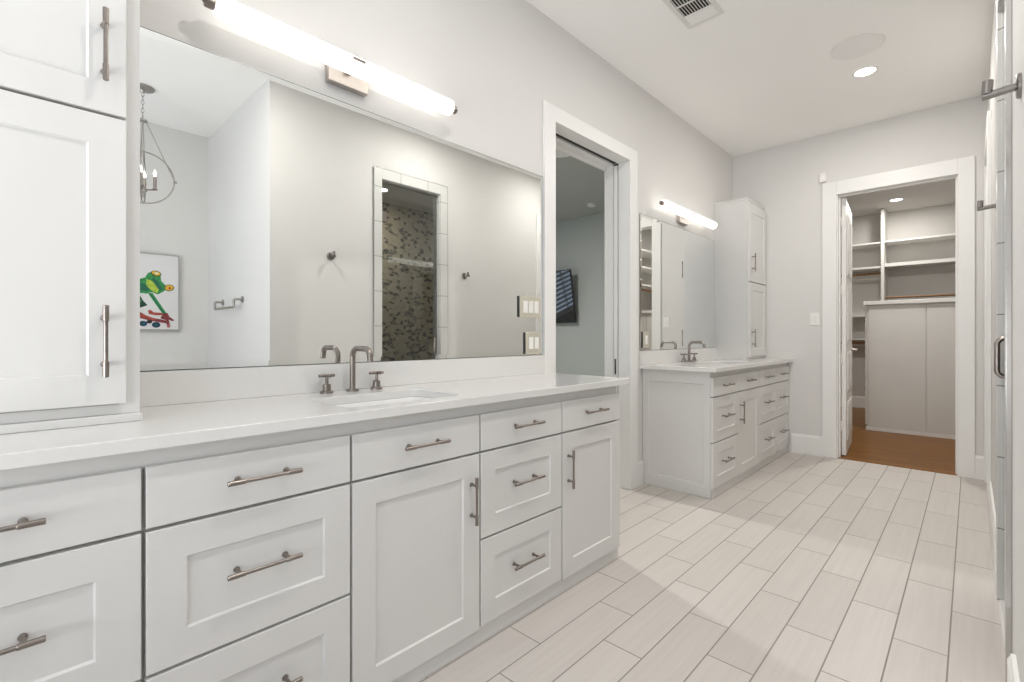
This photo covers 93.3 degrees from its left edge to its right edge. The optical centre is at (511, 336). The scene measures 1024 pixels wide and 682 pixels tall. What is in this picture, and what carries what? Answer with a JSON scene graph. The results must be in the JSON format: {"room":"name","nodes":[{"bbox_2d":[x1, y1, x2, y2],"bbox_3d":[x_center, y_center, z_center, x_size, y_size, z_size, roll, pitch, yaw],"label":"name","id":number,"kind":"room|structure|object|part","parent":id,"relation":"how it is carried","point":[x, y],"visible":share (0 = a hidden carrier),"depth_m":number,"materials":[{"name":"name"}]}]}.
{"room":"bathroom","nodes":[
{"label":"bathroom","id":0,"kind":"room"},
{"bbox_2d":[140,0,732,460],"bbox_3d":[-0.075,-0.395,2.737,0.200,3.050,7.065,0,0,44],"label":"wall","id":1,"kind":"structure","parent":0,"point":[498,61],"depth_m":2.52,"materials":[{"name":"paint"}]},
{"bbox_2d":[202,0,457,115],"bbox_3d":[-0.634,-1.065,1.911,0.126,0.125,1.036,0,0,44],"label":"vanity light","id":2,"kind":"object","parent":1,"relation":"attached to","point":[345,70],"visible":1,"depth_m":1.82,"materials":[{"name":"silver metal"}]},
{"bbox_3d":[-0.664,-1.065,1.948,0.031,0.125,0.170,0,0,44],"label":"plate","id":3,"kind":"part","parent":2,"relation":"part of","materials":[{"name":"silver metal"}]},
{"bbox_2d":[140,26,542,371],"bbox_3d":[-0.490,-0.421,2.150,0.006,1.054,1.949,0,0,44],"label":"wall mirror","id":4,"kind":"object","parent":1,"relation":"attached to","point":[283,222],"visible":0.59,"depth_m":1.84,"materials":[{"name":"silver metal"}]},
{"bbox_2d":[518,296,539,317],"bbox_3d":[0.101,-0.171,2.760,0.010,0.122,0.189,0,0,44],"label":"switch plate","id":5,"kind":"object","parent":4,"relation":"attached to","point":[528,306],"visible":1,"depth_m":2.75,"materials":[{"name":"plastic"}]},
{"bbox_2d":[524,332,539,353],"bbox_3d":[0.118,0.035,2.778,0.010,0.126,0.139,0,0,44],"label":"switch plate","id":6,"kind":"object","parent":4,"relation":"attached to","point":[531,339],"visible":1,"depth_m":2.77,"materials":[{"name":"plastic"}]},
{"bbox_2d":[140,355,544,406],"bbox_3d":[-0.485,0.160,2.145,0.020,0.106,1.951,0,0,44],"label":"backsplash","id":7,"kind":"structure","parent":1,"relation":"attached to","point":[157,388],"depth_m":1.81,"materials":[{"name":"stone"}]},
{"bbox_2d":[543,100,637,489],"bbox_3d":[0.564,-0.134,3.250,0.020,2.527,1.094,0,0,44],"label":"trim","id":8,"kind":"structure","parent":1,"relation":"attached to","point":[553,115],"depth_m":3.10,"materials":[{"name":"wood"}]},
{"bbox_2d":[556,124,627,488],"bbox_3d":[0.483,-0.093,3.324,0.200,2.447,0.915,0,0,44],"label":"trim","id":9,"kind":"structure","parent":1,"relation":"attached to","point":[569,143],"depth_m":3.61,"materials":[{"name":"wood"}]},
{"bbox_2d":[614,166,617,419],"bbox_3d":[1.055,-0.087,3.935,0.031,2.410,0.802,0,0,44],"label":"door","id":10,"kind":"structure","parent":1,"relation":"in","point":[615,167],"depth_m":3.64,"materials":[{"name":"wood"}]},
{"bbox_3d":[0.780,0.223,3.645,0.014,0.115,0.002,0,0,44],"label":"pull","id":11,"kind":"part","parent":10,"relation":"part of","materials":[{"name":"silver metal"}]},
{"bbox_2d":[638,460,643,485],"bbox_3d":[-0.677,1.038,1.947,0.016,0.185,4.890,0,0,44],"label":"baseboard","id":12,"kind":"structure","parent":1,"relation":"attached to","point":[640,462],"depth_m":3.69,"materials":[{"name":"wood"}]},
{"bbox_2d":[640,213,713,350],"bbox_3d":[1.486,-0.421,4.229,0.006,1.054,1.474,0,0,44],"label":"wall mirror","id":13,"kind":"object","parent":1,"relation":"attached to","point":[677,264],"visible":0.98,"depth_m":4.12,"materials":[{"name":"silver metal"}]},
{"bbox_2d":[642,332,648,347],"bbox_3d":[1.036,0.021,3.744,0.010,0.127,0.104,0,0,44],"label":"switch plate","id":14,"kind":"object","parent":13,"relation":"attached to","point":[645,335],"visible":1,"depth_m":3.73,"materials":[{"name":"plastic"}]},
{"bbox_2d":[640,348,715,364],"bbox_3d":[1.491,0.160,4.224,0.020,0.106,1.477,0,0,44],"label":"backsplash","id":15,"kind":"structure","parent":1,"relation":"attached to","point":[652,356],"depth_m":4.06,"materials":[{"name":"stone"}]},
{"bbox_2d":[659,199,716,228],"bbox_3d":[1.522,-1.048,4.179,0.126,0.125,1.108,0,0,44],"label":"vanity light","id":16,"kind":"object","parent":1,"relation":"attached to","point":[684,215],"visible":1,"depth_m":4.12,"materials":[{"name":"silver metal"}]},
{"bbox_3d":[1.492,-1.048,4.217,0.031,0.125,0.170,0,0,44],"label":"plate","id":17,"kind":"part","parent":16,"relation":"part of","materials":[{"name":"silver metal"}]},
{"bbox_2d":[556,212,604,376],"bbox_3d":[1.142,-0.395,7.792,5.000,3.050,0.130,0,0,44],"label":"wall","id":18,"kind":"structure","parent":0,"point":[580,242],"depth_m":7.69,"materials":[{"name":"paint"}]},
{"bbox_2d":[556,269,576,322],"bbox_3d":[0.467,-0.650,8.171,1.460,0.839,0.248,0,0,44],"label":"television","id":19,"kind":"object","parent":18,"relation":"attached to","point":[565,303],"visible":0.14,"depth_m":7.74,"materials":[{"name":"black plastic"}]},
{"bbox_2d":[419,406,1004,681],"bbox_3d":[2.663,1.178,2.918,3.940,0.104,11.100,0,0,44],"label":"floor","id":20,"kind":"structure","parent":0,"point":[806,568],"depth_m":2.16,"materials":[{"name":"tile"}]},
{"bbox_2d":[0,386,619,681],"bbox_3d":[-0.471,0.686,1.754,0.574,0.885,2.443,0,0,44],"label":"vanity cabinet","id":21,"kind":"object","parent":20,"relation":"on","point":[389,549],"visible":0.98,"depth_m":1.31,"materials":[{"name":"wood"}]},
{"bbox_3d":[-0.953,0.570,0.861,0.043,0.015,0.175,0,0,44],"label":"handle","id":22,"kind":"part","parent":21,"relation":"part of","materials":[{"name":"silver metal"}]},
{"bbox_3d":[-0.951,0.348,0.859,0.036,0.015,0.175,0,0,44],"label":"handle","id":23,"kind":"part","parent":21,"relation":"part of","materials":[{"name":"silver metal"}]},
{"bbox_3d":[-0.971,0.583,0.878,0.020,0.313,0.475,0,0,44],"label":"drawer","id":24,"kind":"part","parent":21,"relation":"part of","materials":[{"name":"wood"}]},
{"bbox_3d":[-0.971,0.351,0.878,0.020,0.134,0.475,0,0,44],"label":"drawer","id":25,"kind":"part","parent":21,"relation":"part of","materials":[{"name":"wood"}]},
{"bbox_3d":[-0.638,0.903,1.229,0.020,0.313,0.476,0,0,44],"label":"drawer","id":26,"kind":"part","parent":21,"relation":"part of","materials":[{"name":"wood"}]},
{"bbox_3d":[-0.638,0.583,1.229,0.020,0.313,0.476,0,0,44],"label":"drawer","id":27,"kind":"part","parent":21,"relation":"part of","materials":[{"name":"wood"}]},
{"bbox_3d":[-0.638,0.351,1.229,0.020,0.134,0.476,0,0,44],"label":"drawer","id":28,"kind":"part","parent":21,"relation":"part of","materials":[{"name":"wood"}]},
{"bbox_3d":[-0.620,0.570,1.212,0.043,0.015,0.175,0,0,44],"label":"handle","id":29,"kind":"part","parent":21,"relation":"part of","materials":[{"name":"silver metal"}]},
{"bbox_3d":[-0.618,0.348,1.209,0.036,0.015,0.175,0,0,44],"label":"handle","id":30,"kind":"part","parent":21,"relation":"part of","materials":[{"name":"silver metal"}]},
{"bbox_3d":[-0.620,0.894,1.212,0.043,0.015,0.175,0,0,44],"label":"handle","id":31,"kind":"part","parent":21,"relation":"part of","materials":[{"name":"silver metal"}]},
{"bbox_2d":[0,373,630,470],"bbox_3d":[-0.455,0.228,1.782,0.564,0.030,2.511,0,0,44],"label":"countertop","id":32,"kind":"structure","parent":21,"relation":"on","point":[163,426],"depth_m":1.36,"materials":[{"name":"stone"}]},
{"bbox_2d":[0,0,141,434],"bbox_3d":[-1.216,-0.575,1.132,0.356,1.575,0.522,0,0,44],"label":"linen cabinet","id":33,"kind":"object","parent":32,"relation":"on","point":[70,69],"visible":1,"depth_m":1.13,"materials":[{"name":"wood"}]},
{"bbox_3d":[-1.135,-0.552,1.040,0.002,1.440,0.453,0,0,44],"label":"frame","id":34,"kind":"part","parent":33,"relation":"part of","materials":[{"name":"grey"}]},
{"bbox_3d":[-1.127,-0.907,1.034,0.020,0.726,0.473,0,0,44],"label":"door","id":35,"kind":"part","parent":33,"relation":"part of","materials":[{"name":"wood"}]},
{"bbox_3d":[-1.127,-0.186,1.034,0.020,0.700,0.473,0,0,44],"label":"door","id":36,"kind":"part","parent":33,"relation":"part of","materials":[{"name":"wood"}]},
{"bbox_3d":[-1.232,0.202,1.149,0.308,0.021,0.519,0,0,44],"label":"moulding","id":37,"kind":"part","parent":33,"relation":"part of","materials":[{"name":"wood"}]},
{"bbox_3d":[-0.973,-0.696,1.155,0.036,0.172,0.015,0,0,44],"label":"handle","id":38,"kind":"part","parent":33,"relation":"part of","materials":[{"name":"silver metal"}]},
{"bbox_3d":[-0.973,0.010,1.155,0.036,0.172,0.015,0,0,44],"label":"handle","id":39,"kind":"part","parent":33,"relation":"part of","materials":[{"name":"silver metal"}]},
{"bbox_2d":[318,346,383,393],"bbox_3d":[-0.627,0.123,1.907,0.208,0.179,0.208,0,0,-1],"label":"faucet","id":40,"kind":"object","parent":32,"relation":"on","point":[326,388],"visible":1,"depth_m":1.89,"materials":[{"name":"silver metal"}]},
{"bbox_3d":[-0.703,0.177,1.833,0.052,0.072,0.052,0,0,-1],"label":"handle","id":41,"kind":"part","parent":40,"relation":"part of","materials":[{"name":"silver metal"}]},
{"bbox_3d":[-0.586,0.123,1.867,0.170,0.179,0.048,0,0,44],"label":"spout","id":42,"kind":"part","parent":40,"relation":"part of","materials":[{"name":"silver metal"}]},
{"bbox_3d":[-0.557,0.177,1.986,0.052,0.072,0.052,0,0,-1],"label":"handle","id":43,"kind":"part","parent":40,"relation":"part of","materials":[{"name":"silver metal"}]},
{"bbox_2d":[336,397,431,406],"bbox_3d":[-0.440,0.314,1.715,0.330,0.142,0.490,0,0,44],"label":"sink","id":44,"kind":"object","parent":32,"relation":"in","point":[369,403],"visible":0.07,"depth_m":1.86,"materials":[{"name":"ceramic"}]},
{"bbox_3d":[-0.297,0.351,1.587,0.020,0.134,0.498,0,0,44],"label":"drawer","id":45,"kind":"part","parent":21,"relation":"part of","materials":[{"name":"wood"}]},
{"bbox_3d":[-0.297,0.747,1.587,0.020,0.642,0.498,0,0,44],"label":"door","id":46,"kind":"part","parent":21,"relation":"part of","materials":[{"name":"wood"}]},
{"bbox_3d":[-0.277,0.348,1.568,0.036,0.015,0.175,0,0,44],"label":"handle","id":47,"kind":"part","parent":21,"relation":"part of","materials":[{"name":"silver metal"}]},
{"bbox_3d":[-0.133,0.584,1.720,0.036,0.170,0.015,0,0,44],"label":"handle","id":48,"kind":"part","parent":21,"relation":"part of","materials":[{"name":"silver metal"}]},
{"bbox_3d":[-0.313,1.097,1.602,0.039,0.065,2.441,0,0,44],"label":"board","id":49,"kind":"part","parent":21,"relation":"part of","materials":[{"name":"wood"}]},
{"bbox_3d":[0.045,0.351,1.947,0.020,0.134,0.479,0,0,44],"label":"drawer","id":50,"kind":"part","parent":21,"relation":"part of","materials":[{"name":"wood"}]},
{"bbox_3d":[0.045,0.583,1.947,0.020,0.313,0.479,0,0,44],"label":"drawer","id":51,"kind":"part","parent":21,"relation":"part of","materials":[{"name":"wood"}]},
{"bbox_3d":[0.045,0.903,1.947,0.020,0.313,0.479,0,0,44],"label":"drawer","id":52,"kind":"part","parent":21,"relation":"part of","materials":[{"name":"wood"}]},
{"bbox_3d":[0.063,0.894,1.930,0.043,0.015,0.175,0,0,44],"label":"handle","id":53,"kind":"part","parent":21,"relation":"part of","materials":[{"name":"silver metal"}]},
{"bbox_3d":[0.063,0.570,1.930,0.043,0.015,0.175,0,0,44],"label":"handle","id":54,"kind":"part","parent":21,"relation":"part of","materials":[{"name":"silver metal"}]},
{"bbox_3d":[0.065,0.348,1.928,0.036,0.015,0.175,0,0,44],"label":"handle","id":55,"kind":"part","parent":21,"relation":"part of","materials":[{"name":"silver metal"}]},
{"bbox_3d":[0.263,0.584,2.136,0.036,0.170,0.015,0,0,44],"label":"handle","id":56,"kind":"part","parent":21,"relation":"part of","materials":[{"name":"silver metal"}]},
{"bbox_3d":[0.379,0.351,2.299,0.020,0.134,0.474,0,0,44],"label":"drawer","id":57,"kind":"part","parent":21,"relation":"part of","materials":[{"name":"wood"}]},
{"bbox_3d":[0.379,0.747,2.299,0.020,0.642,0.474,0,0,44],"label":"door","id":58,"kind":"part","parent":21,"relation":"part of","materials":[{"name":"wood"}]},
{"bbox_3d":[0.399,0.348,2.279,0.036,0.015,0.175,0,0,44],"label":"handle","id":59,"kind":"part","parent":21,"relation":"part of","materials":[{"name":"silver metal"}]},
{"bbox_2d":[643,363,788,498],"bbox_3d":[1.886,0.686,4.235,0.574,0.885,1.948,0,0,44],"label":"vanity cabinet","id":60,"kind":"object","parent":20,"relation":"on","point":[704,433],"visible":0.98,"depth_m":3.62,"materials":[{"name":"wood"}]},
{"bbox_3d":[1.201,0.686,3.555,0.517,0.885,0.018,0,0,44],"label":"panel","id":61,"kind":"part","parent":60,"relation":"part of","materials":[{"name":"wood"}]},
{"bbox_2d":[640,358,793,372],"bbox_3d":[1.870,0.228,4.220,0.576,0.030,1.994,0,0,44],"label":"countertop","id":62,"kind":"structure","parent":60,"relation":"on","point":[707,365],"depth_m":3.74,"materials":[{"name":"stone"}]},
{"bbox_2d":[680,341,705,361],"bbox_3d":[1.539,0.123,4.186,0.208,0.179,0.208,0,0,-1],"label":"faucet","id":63,"kind":"object","parent":62,"relation":"on","point":[691,342],"visible":0.99,"depth_m":4.17,"materials":[{"name":"silver metal"}]},
{"bbox_3d":[1.463,0.177,4.112,0.052,0.072,0.052,0,0,-1],"label":"handle","id":64,"kind":"part","parent":63,"relation":"part of","materials":[{"name":"silver metal"}]},
{"bbox_3d":[1.609,0.177,4.266,0.052,0.072,0.052,0,0,-1],"label":"handle","id":65,"kind":"part","parent":63,"relation":"part of","materials":[{"name":"silver metal"}]},
{"bbox_2d":[714,197,765,359],"bbox_3d":[2.303,-0.552,4.826,0.368,1.530,0.515,0,0,44],"label":"linen cabinet","id":66,"kind":"object","parent":62,"relation":"on","point":[740,231],"visible":1,"depth_m":4.66,"materials":[{"name":"wood"}]},
{"bbox_3d":[2.404,-0.890,4.732,0.020,0.729,0.488,0,0,44],"label":"door","id":67,"kind":"part","parent":66,"relation":"part of","materials":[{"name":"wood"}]},
{"bbox_3d":[2.404,-0.167,4.732,0.020,0.703,0.488,0,0,44],"label":"door","id":68,"kind":"part","parent":66,"relation":"part of","materials":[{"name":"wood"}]},
{"bbox_3d":[1.563,0.903,3.545,0.020,0.313,0.497,0,0,44],"label":"drawer","id":69,"kind":"part","parent":60,"relation":"part of","materials":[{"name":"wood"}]},
{"bbox_3d":[1.563,0.583,3.545,0.020,0.313,0.497,0,0,44],"label":"drawer","id":70,"kind":"part","parent":60,"relation":"part of","materials":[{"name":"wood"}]},
{"bbox_3d":[1.563,0.351,3.545,0.020,0.134,0.497,0,0,44],"label":"drawer","id":71,"kind":"part","parent":60,"relation":"part of","materials":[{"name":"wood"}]},
{"bbox_3d":[1.581,0.894,3.528,0.043,0.015,0.175,0,0,44],"label":"handle","id":72,"kind":"part","parent":60,"relation":"part of","materials":[{"name":"silver metal"}]},
{"bbox_3d":[1.581,0.570,3.528,0.043,0.015,0.175,0,0,44],"label":"handle","id":73,"kind":"part","parent":60,"relation":"part of","materials":[{"name":"silver metal"}]},
{"bbox_3d":[1.786,0.584,3.739,0.036,0.170,0.015,0,0,44],"label":"handle","id":74,"kind":"part","parent":60,"relation":"part of","materials":[{"name":"silver metal"}]},
{"bbox_3d":[1.912,0.351,3.912,0.020,0.134,0.504,0,0,44],"label":"drawer","id":75,"kind":"part","parent":60,"relation":"part of","materials":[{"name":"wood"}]},
{"bbox_3d":[1.912,0.747,3.912,0.020,0.642,0.504,0,0,44],"label":"door","id":76,"kind":"part","parent":60,"relation":"part of","materials":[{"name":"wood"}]},
{"bbox_3d":[2.052,1.097,4.091,0.039,0.065,1.924,0,0,44],"label":"board","id":77,"kind":"part","parent":60,"relation":"part of","materials":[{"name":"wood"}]},
{"bbox_3d":[2.248,0.351,4.266,0.020,0.134,0.461,0,0,44],"label":"drawer","id":78,"kind":"part","parent":60,"relation":"part of","materials":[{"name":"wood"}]},
{"bbox_3d":[2.248,0.903,4.266,0.020,0.313,0.461,0,0,44],"label":"drawer","id":79,"kind":"part","parent":60,"relation":"part of","materials":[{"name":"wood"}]},
{"bbox_3d":[2.248,0.583,4.266,0.020,0.313,0.461,0,0,44],"label":"drawer","id":80,"kind":"part","parent":60,"relation":"part of","materials":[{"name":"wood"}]},
{"bbox_3d":[2.570,0.903,4.604,0.020,0.313,0.460,0,0,44],"label":"drawer","id":81,"kind":"part","parent":60,"relation":"part of","materials":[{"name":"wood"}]},
{"bbox_3d":[2.570,0.583,4.604,0.020,0.313,0.460,0,0,44],"label":"drawer","id":82,"kind":"part","parent":60,"relation":"part of","materials":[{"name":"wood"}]},
{"bbox_3d":[2.570,0.351,4.604,0.020,0.134,0.460,0,0,44],"label":"drawer","id":83,"kind":"part","parent":60,"relation":"part of","materials":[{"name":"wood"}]},
{"bbox_2d":[863,298,954,439],"bbox_3d":[4.977,0.347,5.572,1.478,1.555,0.605,0,0,44],"label":"cabinet","id":84,"kind":"object","parent":20,"relation":"on","point":[909,365],"visible":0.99,"depth_m":5.55,"materials":[{"name":"paint"}]},
{"bbox_3d":[4.479,-0.196,6.055,0.018,0.272,0.510,0,0,44],"label":"drawer","id":85,"kind":"part","parent":84,"relation":"part of","materials":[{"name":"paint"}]},
{"bbox_3d":[4.479,0.084,6.055,0.018,0.272,0.510,0,0,44],"label":"drawer","id":86,"kind":"part","parent":84,"relation":"part of","materials":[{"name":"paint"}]},
{"bbox_3d":[4.479,0.364,6.055,0.018,0.272,0.510,0,0,44],"label":"drawer","id":87,"kind":"part","parent":84,"relation":"part of","materials":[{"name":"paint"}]},
{"bbox_3d":[4.479,0.644,6.055,0.018,0.272,0.510,0,0,44],"label":"drawer","id":88,"kind":"part","parent":84,"relation":"part of","materials":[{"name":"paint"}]},
{"bbox_3d":[4.479,0.924,6.055,0.018,0.272,0.510,0,0,44],"label":"drawer","id":89,"kind":"part","parent":84,"relation":"part of","materials":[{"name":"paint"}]},
{"bbox_3d":[4.497,0.355,5.651,0.525,1.450,0.012,0,0,44],"label":"panel","id":90,"kind":"part","parent":84,"relation":"part of","materials":[{"name":"paint"}]},
{"bbox_3d":[4.803,1.103,5.357,1.433,0.043,0.016,0,0,44],"label":"board","id":91,"kind":"part","parent":84,"relation":"part of","materials":[{"name":"paint"}]},
{"bbox_3d":[4.880,0.355,5.287,0.510,1.450,0.012,0,0,44],"label":"panel","id":92,"kind":"part","parent":84,"relation":"part of","materials":[{"name":"paint"}]},
{"bbox_2d":[526,0,993,221],"bbox_3d":[0.855,-1.970,4.637,8.930,0.100,11.100,0,0,44],"label":"ceiling","id":93,"kind":"structure","parent":0,"point":[755,75],"depth_m":3.42,"materials":[{"name":"paint"}]},
{"bbox_2d":[556,150,568,157],"bbox_3d":[0.502,-1.917,5.014,0.300,0.005,0.300,0,0,44],"label":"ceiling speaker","id":94,"kind":"object","parent":93,"relation":"attached to","point":[559,154],"visible":0.21,"depth_m":5.10,"materials":[{"name":"white plastic"}]},
{"bbox_2d":[587,203,595,206],"bbox_3d":[1.152,-1.901,6.975,0.130,0.038,0.130,0,0,44],"label":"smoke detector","id":95,"kind":"object","parent":93,"relation":"attached to","point":[588,204],"visible":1,"depth_m":6.93,"materials":[{"name":"white plastic"}]},
{"bbox_2d":[662,0,723,28],"bbox_3d":[1.033,-1.915,2.777,0.218,0.009,0.410,0,0,44],"label":"ceiling vent","id":96,"kind":"object","parent":93,"relation":"in","point":[691,13],"visible":1,"depth_m":2.83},
{"bbox_3d":[1.122,-1.916,2.871,0.162,0.004,0.096,0,0,44],"label":"damper plate","id":97,"kind":"part","parent":96,"relation":"part of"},
{"bbox_2d":[830,32,885,59],"bbox_3d":[2.281,-1.917,3.192,0.296,0.005,0.296,0,0,44],"label":"ceiling speaker","id":98,"kind":"object","parent":93,"relation":"attached to","point":[860,45],"visible":1,"depth_m":3.19,"materials":[{"name":"white plastic"}]},
{"bbox_2d":[852,65,878,77],"bbox_3d":[2.553,-1.917,3.492,0.156,0.006,0.156,0,0,44],"label":"recessed light","id":99,"kind":"object","parent":93,"relation":"in","point":[868,70],"visible":1,"depth_m":3.49,"materials":[{"name":"white plastic"}]},
{"bbox_2d":[889,198,903,201],"bbox_3d":[5.373,-1.917,6.758,0.170,0.006,0.170,0,0,44],"label":"recessed light","id":100,"kind":"object","parent":93,"relation":"in","point":[896,199],"visible":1,"depth_m":6.73,"materials":[{"name":"white plastic"}]},
{"bbox_2d":[733,95,987,455],"bbox_3d":[3.277,-0.395,4.342,2.450,3.050,0.120,0,0,44],"label":"wall","id":101,"kind":"structure","parent":0,"point":[783,179],"depth_m":4.62,"materials":[{"name":"paint"}]},
{"bbox_2d":[810,313,819,324],"bbox_3d":[2.894,-0.172,4.616,0.080,0.120,0.010,0,0,44],"label":"light switch","id":102,"kind":"object","parent":101,"relation":"attached to","point":[814,317],"visible":1,"depth_m":4.61,"materials":[{"name":"white plastic"}]},
{"bbox_2d":[819,172,825,182],"bbox_3d":[2.935,-1.505,4.562,0.056,0.090,0.032,0,0,44],"label":"sensor","id":103,"kind":"object","parent":101,"relation":"attached to","point":[822,176],"visible":1,"depth_m":4.55,"materials":[{"name":"white plastic"}]},
{"bbox_2d":[841,198,857,454],"bbox_3d":[3.378,-0.097,4.842,0.149,2.430,0.822,0,0,35],"label":"door","id":104,"kind":"structure","parent":101,"relation":"in","point":[847,349],"depth_m":4.59,"materials":[{"name":"wood"}]},
{"bbox_3d":[3.300,-0.880,4.734,0.010,0.580,0.245,0,0,39],"label":"panel","id":105,"kind":"part","parent":104,"relation":"part of","materials":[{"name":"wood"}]},
{"bbox_3d":[3.300,-0.220,4.734,0.010,0.540,0.245,0,0,39],"label":"panel","id":106,"kind":"part","parent":104,"relation":"part of","materials":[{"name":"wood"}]},
{"bbox_3d":[3.300,0.340,4.734,0.010,0.380,0.245,0,0,39],"label":"panel","id":107,"kind":"part","parent":104,"relation":"part of","materials":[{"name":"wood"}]},
{"bbox_3d":[3.300,0.810,4.734,0.010,0.360,0.245,0,0,39],"label":"panel","id":108,"kind":"part","parent":104,"relation":"part of","materials":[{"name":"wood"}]},
{"bbox_3d":[3.493,-0.880,4.977,0.010,0.580,0.245,0,0,39],"label":"panel","id":109,"kind":"part","parent":104,"relation":"part of","materials":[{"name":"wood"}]},
{"bbox_3d":[3.493,0.810,4.977,0.010,0.360,0.245,0,0,39],"label":"panel","id":110,"kind":"part","parent":104,"relation":"part of","materials":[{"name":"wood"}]},
{"bbox_3d":[3.493,-0.220,4.977,0.010,0.540,0.245,0,0,39],"label":"panel","id":111,"kind":"part","parent":104,"relation":"part of","materials":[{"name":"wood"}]},
{"bbox_3d":[3.493,0.340,4.977,0.010,0.380,0.245,0,0,39],"label":"panel","id":112,"kind":"part","parent":104,"relation":"part of","materials":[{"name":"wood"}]},
{"bbox_2d":[791,433,983,479],"bbox_3d":[3.240,1.038,4.284,1.355,0.185,0.016,0,0,44],"label":"baseboard","id":113,"kind":"structure","parent":101,"relation":"attached to","point":[800,443],"depth_m":4.62,"materials":[{"name":"wood"}]},
{"bbox_2d":[822,155,974,478],"bbox_3d":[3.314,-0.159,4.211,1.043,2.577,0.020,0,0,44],"label":"trim","id":114,"kind":"structure","parent":101,"relation":"attached to","point":[964,167],"depth_m":3.97,"materials":[{"name":"wood"}]},
{"bbox_2d":[841,203,954,396],"bbox_3d":[6.028,-0.395,7.308,2.550,3.050,0.100,0,0,44],"label":"wall","id":115,"kind":"structure","parent":0,"point":[940,219],"depth_m":7.36,"materials":[{"name":"paint"}]},
{"bbox_2d":[841,395,865,407],"bbox_3d":[4.684,1.038,5.895,2.350,0.185,3.800,0,0,44],"label":"baseboard","id":116,"kind":"structure","parent":115,"relation":"attached to","point":[857,401],"depth_m":7.70,"materials":[{"name":"wood"}]},
{"bbox_2d":[841,242,880,345],"bbox_3d":[5.333,-0.638,7.657,0.860,1.576,0.349,0,0,44],"label":"closet shelving","id":117,"kind":"object","parent":115,"relation":"attached to","point":[867,276],"visible":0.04,"depth_m":7.50,"materials":[{"name":"paint"}]},
{"bbox_3d":[5.333,-1.050,7.657,0.860,0.030,0.349,0,0,44],"label":"shelf","id":118,"kind":"part","parent":117,"relation":"part of","materials":[{"name":"paint"}]},
{"bbox_3d":[5.333,-1.415,7.657,0.860,0.022,0.349,0,0,44],"label":"shelf","id":119,"kind":"part","parent":117,"relation":"part of","materials":[{"name":"paint"}]},
{"bbox_3d":[5.261,-0.960,7.582,0.858,0.032,0.032,0,0,44],"label":"hanging rod","id":120,"kind":"part","parent":117,"relation":"part of","materials":[{"name":"brown wood"}]},
{"bbox_2d":[881,209,954,300],"bbox_3d":[6.177,-1.220,6.841,1.486,1.380,0.369,0,0,44],"label":"closet shelving","id":121,"kind":"object","parent":115,"relation":"attached to","point":[884,243],"visible":0.63,"depth_m":7.15,"materials":[{"name":"paint"}]},
{"bbox_3d":[6.200,-1.070,6.834,1.443,0.050,0.349,0,0,44],"label":"shelf","id":122,"kind":"part","parent":121,"relation":"part of","materials":[{"name":"paint"}]},
{"bbox_3d":[6.200,-1.420,6.834,1.443,0.022,0.349,0,0,44],"label":"shelf","id":123,"kind":"part","parent":121,"relation":"part of","materials":[{"name":"paint"}]},
{"bbox_3d":[6.128,-0.590,6.758,1.441,0.032,0.032,0,0,44],"label":"hanging rod","id":124,"kind":"part","parent":121,"relation":"part of","materials":[{"name":"brown wood"}]},
{"bbox_2d":[988,0,1023,681],"bbox_3d":[2.413,-0.395,2.329,0.100,3.050,3.989,0,0,44],"label":"wall","id":125,"kind":"structure","parent":0,"point":[1017,5],"depth_m":1.39,"materials":[{"name":"paint"}]},
{"bbox_2d":[977,200,995,210],"bbox_3d":[2.280,-0.625,2.317,0.075,0.065,0.064,0,0,44],"label":"robe hook","id":126,"kind":"object","parent":125,"relation":"attached to","point":[980,207],"visible":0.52,"depth_m":2.32,"materials":[{"name":"silver metal"}]},
{"bbox_2d":[984,110,990,483],"bbox_3d":[3.404,-0.165,3.459,0.020,2.590,0.965,0,0,44],"label":"trim","id":127,"kind":"structure","parent":125,"relation":"attached to","point":[987,149],"depth_m":3.12,"materials":[{"name":"wood"}]},
{"bbox_2d":[994,336,1004,378],"bbox_3d":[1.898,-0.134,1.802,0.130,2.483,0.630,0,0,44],"label":"door handle","id":128,"kind":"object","parent":125,"relation":"attached to","point":[999,340],"depth_m":2.01,"materials":[{"name":"silver metal"}]},
{"bbox_2d":[981,72,1021,100],"bbox_3d":[1.298,-0.655,1.284,0.075,0.065,0.064,0,0,44],"label":"robe hook","id":129,"kind":"object","parent":125,"relation":"attached to","point":[987,92],"visible":1,"depth_m":1.28,"materials":[{"name":"silver metal"}]},
{"bbox_3d":[1.322,-0.655,1.261,0.010,0.064,0.064,0,0,44],"label":"wall plate","id":130,"kind":"part","parent":129,"relation":"part of","materials":[{"name":"silver metal"}]},
{"bbox_2d":[999,599,1004,650],"bbox_3d":[1.905,1.124,1.794,0.116,0.012,0.633,0,0,44],"label":"trim","id":131,"kind":"structure","parent":125,"relation":"attached to","point":[1001,602],"depth_m":1.93,"materials":[{"name":"wood"}]},
{"bbox_2d":[987,482,1019,681],"bbox_3d":[2.035,1.030,2.016,0.018,0.200,3.014,0,0,44],"label":"baseboard","id":132,"kind":"structure","parent":125,"relation":"attached to","point":[1012,669],"depth_m":2.28,"materials":[{"name":"wood"}]},
{"bbox_2d":[996,0,1011,681],"bbox_3d":[1.902,-0.177,1.802,0.115,2.614,0.815,0,0,44],"label":"trim","id":133,"kind":"structure","parent":125,"relation":"attached to","point":[1003,7],"depth_m":2.05,"materials":[{"name":"wood"}]}
]}

